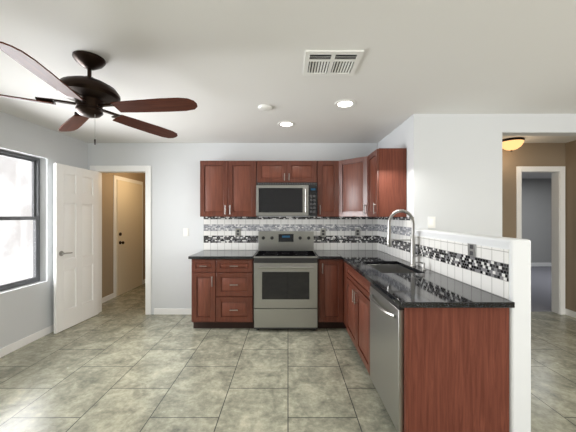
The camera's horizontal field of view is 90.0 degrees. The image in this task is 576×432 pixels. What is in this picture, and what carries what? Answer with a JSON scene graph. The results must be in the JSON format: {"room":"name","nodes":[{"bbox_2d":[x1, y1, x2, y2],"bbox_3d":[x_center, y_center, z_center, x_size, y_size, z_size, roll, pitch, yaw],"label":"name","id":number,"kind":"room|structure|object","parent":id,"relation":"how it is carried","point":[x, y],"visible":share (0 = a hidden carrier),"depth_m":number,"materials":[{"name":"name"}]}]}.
{"room":"kitchen","nodes":[
{"label":"kitchen","id":0,"kind":"room"},
{"bbox_2d":[0,111,87,348],"bbox_3d":[-2.930,0.180,0.610,0.160,2.440,7.220,0,0,0],"label":"wall","id":1,"kind":"structure","parent":0,"point":[26,310],"depth_m":3.33,"materials":[{"name":"white paint"}]},
{"bbox_2d":[0,149,39,290],"bbox_3d":[-2.961,0.045,2.680,0.068,1.450,1.460,0,0,0],"label":"window","id":2,"kind":"structure","parent":1,"relation":"in","point":[35,204],"depth_m":3.33,"materials":[{"name":"grey"}]},
{"bbox_2d":[0,324,53,357],"bbox_3d":[-2.844,1.357,0.550,0.012,0.085,7.100,0,0,0],"label":"baseboard","id":3,"kind":"structure","parent":1,"relation":"attached to","point":[10,348],"depth_m":3.11,"materials":[{"name":"white wood"}]},
{"bbox_2d":[54,163,98,333],"bbox_3d":[-2.747,0.382,3.756,0.152,2.020,0.701,0,0,0],"label":"door leaf","id":4,"kind":"structure","parent":1,"relation":"in","point":[76,245],"depth_m":3.70,"materials":[{"name":"white wood"}]},
{"bbox_2d":[102,173,144,297],"bbox_3d":[-3.050,0.180,5.310,0.120,2.440,2.180,0,0,0],"label":"wall","id":5,"kind":"structure","parent":0,"point":[107,233],"depth_m":4.78,"materials":[{"name":"beige paint"}]},
{"bbox_2d":[102,293,113,302],"bbox_3d":[-2.984,1.357,4.575,0.012,0.085,0.710,0,0,0],"label":"baseboard","id":6,"kind":"structure","parent":5,"relation":"attached to","point":[108,297],"depth_m":4.75,"materials":[{"name":"white wood"}]},
{"bbox_2d":[116,180,141,295],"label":"door","id":7,"kind":"structure","parent":5,"relation":"in","point":[129,234],"depth_m":5.34,"materials":[{"name":"beige wood"}]},
{"bbox_2d":[0,283,575,431],"bbox_3d":[0.335,1.430,1.690,7.470,0.060,9.620,0,0,0],"label":"floor","id":8,"kind":"structure","parent":0,"point":[123,362],"depth_m":2.47,"materials":[{"name":"beige tile"}]},
{"bbox_2d":[192,259,215,327],"bbox_3d":[-1.028,0.960,3.795,0.303,0.880,0.591,0,0,0],"label":"base cabinet","id":9,"kind":"object","parent":8,"relation":"on","point":[203,270],"depth_m":3.50,"materials":[{"name":"brown wood"}]},
{"bbox_2d":[216,258,253,327],"bbox_3d":[-0.682,0.960,3.795,0.515,0.880,0.591,0,0,0],"label":"base cabinet","id":10,"kind":"object","parent":8,"relation":"on","point":[234,277],"depth_m":3.50,"materials":[{"name":"brown wood"}]},
{"bbox_2d":[188,250,257,258],"bbox_3d":[-0.810,0.501,3.779,0.780,0.033,0.638,0,0,0],"label":"countertop","id":11,"kind":"structure","parent":10,"relation":"on","point":[205,254],"depth_m":3.63,"materials":[{"name":"stone"}]},
{"bbox_2d":[254,231,317,330],"bbox_3d":[-0.028,0.807,3.740,0.769,1.185,0.691,0,0,0],"label":"range","id":12,"kind":"object","parent":8,"relation":"on","point":[285,279],"visible":1,"depth_m":3.46,"materials":[{"name":"silver metal"}]},
{"bbox_2d":[317,258,335,327],"bbox_3d":[0.525,0.960,3.795,0.310,0.880,0.591,0,0,0],"label":"base cabinet","id":13,"kind":"object","parent":8,"relation":"on","point":[326,268],"depth_m":3.50,"materials":[{"name":"brown wood"}]},
{"bbox_2d":[336,259,369,345],"bbox_3d":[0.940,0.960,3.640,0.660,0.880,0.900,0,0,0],"label":"base cabinet","id":14,"kind":"object","parent":8,"relation":"on","point":[352,289],"depth_m":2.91,"materials":[{"name":"brown wood"}]},
{"bbox_2d":[314,250,339,258],"bbox_3d":[0.497,0.501,3.774,0.265,0.033,0.648,0,0,0],"label":"countertop","id":15,"kind":"structure","parent":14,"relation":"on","point":[322,254],"depth_m":3.63,"materials":[{"name":"stone"}]},
{"bbox_2d":[340,250,514,307],"bbox_3d":[0.957,0.501,2.859,0.642,0.033,2.478,0,0,0],"label":"countertop","id":16,"kind":"structure","parent":14,"relation":"on","point":[426,288],"depth_m":1.98,"materials":[{"name":"stone"}]},
{"bbox_2d":[368,264,415,272],"bbox_3d":[0.985,0.621,2.775,0.394,0.199,0.674,0,0,0],"label":"sink basin","id":17,"kind":"object","parent":16,"relation":"in","point":[389,268],"visible":0.02,"depth_m":3.10,"materials":[{"name":"silver metal"}]},
{"bbox_2d":[386,209,420,265],"bbox_3d":[1.102,0.208,2.745,0.290,0.551,0.175,0,0,0],"label":"faucet","id":18,"kind":"object","parent":16,"relation":"on","point":[389,239],"visible":1,"depth_m":2.79,"materials":[{"name":"silver metal"}]},
{"bbox_2d":[415,262,425,269],"bbox_3d":[1.186,0.447,2.580,0.093,0.074,0.036,0,0,0],"label":"soap dispenser","id":19,"kind":"object","parent":16,"relation":"on","point":[423,265],"visible":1,"depth_m":2.57,"materials":[{"name":"silver metal"}]},
{"bbox_2d":[369,283,403,431],"bbox_3d":[0.923,0.963,1.995,0.654,0.875,0.600,0,0,0],"label":"dishwasher","id":20,"kind":"object","parent":8,"relation":"on","point":[387,345],"visible":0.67,"depth_m":1.87,"materials":[{"name":"grey metal"}]},
{"bbox_2d":[0,0,575,178],"bbox_3d":[2.600,-1.080,2.640,12.000,0.080,11.520,0,0,0],"label":"ceiling","id":21,"kind":"structure","parent":0,"point":[228,67],"depth_m":1.95,"materials":[{"name":"white paint"}]},
{"bbox_2d":[0,41,196,144],"bbox_3d":[-1.269,-0.752,1.876,1.388,0.575,1.404,0,0,0],"label":"ceiling fan","id":22,"kind":"object","parent":21,"relation":"hanging from","point":[89,95],"visible":1,"depth_m":1.83,"materials":[{"name":"brown wood"}]},
{"bbox_2d":[258,104,271,111],"bbox_3d":[-0.220,-1.026,2.750,0.132,0.027,0.132,0,0,0],"label":"smoke detector","id":23,"kind":"object","parent":21,"relation":"attached to","point":[264,107],"visible":0.98,"depth_m":2.71,"materials":[{"name":"white plastic"}]},
{"bbox_2d":[278,121,294,126],"bbox_3d":[-0.020,-1.036,3.260,0.196,0.008,0.196,0,0,0],"label":"recessed light","id":24,"kind":"object","parent":21,"relation":"in","point":[285,124],"visible":1,"depth_m":3.25,"materials":[{"name":"white plastic"}]},
{"bbox_2d":[303,50,363,75],"bbox_3d":[0.292,-1.033,1.955,0.365,0.012,0.310,0,0,0],"label":"ceiling vent","id":25,"kind":"object","parent":21,"relation":"in","point":[331,62],"visible":0.98,"depth_m":1.93,"materials":[{"name":"white plastic"}]},
{"bbox_2d":[334,100,355,107],"bbox_3d":[0.530,-1.036,2.670,0.196,0.008,0.196,0,0,0],"label":"recessed light","id":26,"kind":"object","parent":21,"relation":"in","point":[344,103],"visible":1,"depth_m":2.67,"materials":[{"name":"white plastic"}]},
{"bbox_2d":[502,137,524,151],"bbox_3d":[3.050,-0.959,3.930,0.284,0.162,0.284,0,0,0],"label":"light","id":27,"kind":"object","parent":21,"relation":"attached to","point":[512,144],"visible":0.88,"depth_m":3.84,"materials":[{"name":"yellow glass"}]},
{"bbox_2d":[88,143,564,313],"bbox_3d":[0.610,0.180,4.160,6.920,2.440,0.120,0,0,0],"label":"wall","id":28,"kind":"structure","parent":0,"point":[175,189],"depth_m":4.10,"materials":[{"name":"white paint"}]},
{"bbox_2d":[90,166,150,314],"bbox_3d":[-2.381,0.343,4.160,0.870,2.115,0.152,0,0,0],"label":"trim","id":29,"kind":"structure","parent":28,"relation":"attached to","point":[101,169],"depth_m":4.08,"materials":[{"name":"white wood"}]},
{"bbox_2d":[154,308,191,314],"bbox_3d":[-1.553,1.357,4.094,0.705,0.085,0.012,0,0,0],"label":"baseboard","id":30,"kind":"structure","parent":28,"relation":"attached to","point":[157,311],"depth_m":4.09,"materials":[{"name":"white wood"}]},
{"bbox_2d":[183,228,188,235],"bbox_3d":[-1.450,0.230,4.096,0.075,0.115,0.009,0,0,0],"label":"switch plate","id":31,"kind":"object","parent":28,"relation":"attached to","point":[185,231],"visible":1,"depth_m":4.09,"materials":[{"name":"white plastic"}]},
{"bbox_2d":[200,161,255,215],"bbox_3d":[-0.786,-0.360,3.938,0.746,0.740,0.318,0,0,0],"label":"upper cabinet","id":32,"kind":"object","parent":28,"relation":"attached to","point":[227,188],"depth_m":3.78,"materials":[{"name":"brown wood"}]},
{"bbox_2d":[256,161,315,182],"bbox_3d":[-0.014,-0.583,3.938,0.794,0.295,0.318,0,0,0],"label":"upper cabinet","id":33,"kind":"object","parent":28,"relation":"attached to","point":[266,171],"depth_m":3.78,"materials":[{"name":"brown wood"}]},
{"bbox_2d":[256,183,316,215],"bbox_3d":[-0.015,-0.215,3.870,0.786,0.430,0.439,0,0,0],"label":"over-the-range microwave","id":34,"kind":"object","parent":33,"relation":"attached to","point":[286,199],"visible":1,"depth_m":3.70,"materials":[{"name":"grey metal"}]},
{"bbox_2d":[204,217,375,249],"bbox_3d":[0.040,0.247,4.097,2.480,0.474,0.006,0,0,0],"label":"tile backsplash","id":35,"kind":"structure","parent":28,"relation":"attached to","point":[219,232],"depth_m":4.09,"materials":[{"name":"tile"}]},
{"bbox_2d":[235,228,240,236],"bbox_3d":[-0.710,0.235,4.090,0.075,0.115,0.008,0,0,0],"label":"electrical outlet plate","id":36,"kind":"object","parent":35,"relation":"attached to","point":[237,232],"visible":1,"depth_m":4.09,"materials":[{"name":"silver metal"}]},
{"bbox_2d":[321,228,325,236],"bbox_3d":[0.500,0.235,4.090,0.075,0.115,0.008,0,0,0],"label":"electrical outlet plate","id":37,"kind":"object","parent":35,"relation":"attached to","point":[323,232],"visible":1,"depth_m":4.09,"materials":[{"name":"silver metal"}]},
{"bbox_2d":[355,228,359,236],"bbox_3d":[0.990,0.235,4.090,0.075,0.115,0.008,0,0,0],"label":"electrical outlet plate","id":38,"kind":"object","parent":35,"relation":"attached to","point":[357,232],"visible":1,"depth_m":4.09,"materials":[{"name":"silver metal"}]},
{"bbox_2d":[316,161,331,215],"bbox_3d":[0.551,-0.360,3.918,0.334,0.740,0.357,0,0,0],"label":"upper cabinet","id":39,"kind":"object","parent":28,"relation":"attached to","point":[323,168],"depth_m":3.78,"materials":[{"name":"brown wood"}]},
{"bbox_2d":[332,157,363,216],"bbox_3d":[0.943,-0.360,3.761,0.668,0.740,0.671,0,0,0],"label":"upper cabinet","id":40,"kind":"object","parent":28,"relation":"attached to","point":[348,174],"depth_m":3.67,"materials":[{"name":"brown wood"}]},
{"bbox_2d":[516,166,564,314],"bbox_3d":[3.590,0.348,4.153,0.690,2.105,0.138,0,0,0],"label":"trim","id":41,"kind":"structure","parent":28,"relation":"attached to","point":[557,239],"depth_m":4.09,"materials":[{"name":"white wood"}]},
{"bbox_2d":[378,114,530,431],"bbox_3d":[1.730,0.180,2.935,0.900,2.440,2.570,0,0,0],"label":"wall","id":42,"kind":"structure","parent":0,"point":[454,172],"depth_m":2.93,"materials":[{"name":"white paint"}]},
{"bbox_2d":[364,148,406,216],"bbox_3d":[1.098,-0.360,3.317,0.357,0.740,0.436,0,0,0],"label":"upper cabinet","id":43,"kind":"object","parent":42,"relation":"attached to","point":[373,184],"depth_m":3.10,"materials":[{"name":"brown wood"}]},
{"bbox_2d":[428,217,434,227],"bbox_3d":[1.460,0.065,2.925,0.075,0.115,0.009,0,0,0],"label":"switch plate","id":44,"kind":"object","parent":42,"relation":"attached to","point":[431,222],"visible":1,"depth_m":2.92,"materials":[{"name":"white plastic"}]},
{"bbox_2d":[376,217,508,298],"bbox_3d":[1.277,0.247,2.870,0.006,0.474,2.400,0,0,0],"label":"tile backsplash","id":45,"kind":"structure","parent":42,"relation":"attached to","point":[486,268],"depth_m":2.24,"materials":[{"name":"tile"}]},
{"bbox_2d":[468,243,475,256],"bbox_3d":[1.270,0.235,1.990,0.008,0.085,0.085,0,0,0],"label":"electrical outlet plate","id":46,"kind":"object","parent":45,"relation":"attached to","point":[471,249],"visible":1,"depth_m":1.98,"materials":[{"name":"silver metal"}]},
{"bbox_2d":[522,179,550,262],"bbox_3d":[5.250,0.180,8.060,6.740,2.440,0.120,0,0,0],"label":"wall","id":47,"kind":"structure","parent":0,"point":[536,212],"depth_m":7.99,"materials":[{"name":"grey paint"}]},
{"bbox_2d":[531,263,550,265],"bbox_3d":[5.250,1.347,7.994,6.500,0.105,0.012,0,0,0],"label":"baseboard","id":48,"kind":"structure","parent":47,"relation":"attached to","point":[532,264],"depth_m":7.99,"materials":[{"name":"white wood"}]},
{"bbox_2d":[502,114,575,135],"bbox_3d":[3.065,-0.945,2.990,1.770,0.190,0.120,0,0,0],"label":"wall","id":49,"kind":"structure","parent":0,"point":[538,124],"depth_m":2.93,"materials":[{"name":"white paint"}]},
{"bbox_2d":[531,266,551,311],"bbox_3d":[5.300,1.428,6.310,6.600,0.064,4.180,0,0,0],"label":"floor","id":50,"kind":"structure","parent":0,"point":[540,288],"depth_m":5.47,"materials":[{"name":"grey"}]},
{"bbox_2d":[565,140,575,311],"bbox_3d":[4.010,0.180,0.550,0.120,2.440,7.100,0,0,0],"label":"wall","id":51,"kind":"structure","parent":0,"point":[570,225],"depth_m":4.03,"materials":[{"name":"brown paint"}]},
{"bbox_2d":[565,308,575,317],"bbox_3d":[3.944,1.357,0.550,0.012,0.085,7.100,0,0,0],"label":"baseboard","id":52,"kind":"structure","parent":51,"relation":"attached to","point":[568,312],"depth_m":4.01,"materials":[{"name":"white wood"}]},
{"label":"outside","id":53,"kind":"structure","parent":0,"visible":0},
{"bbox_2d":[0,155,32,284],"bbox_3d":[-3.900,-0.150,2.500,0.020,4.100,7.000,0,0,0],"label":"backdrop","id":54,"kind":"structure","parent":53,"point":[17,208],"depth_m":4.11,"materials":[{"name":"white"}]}
]}

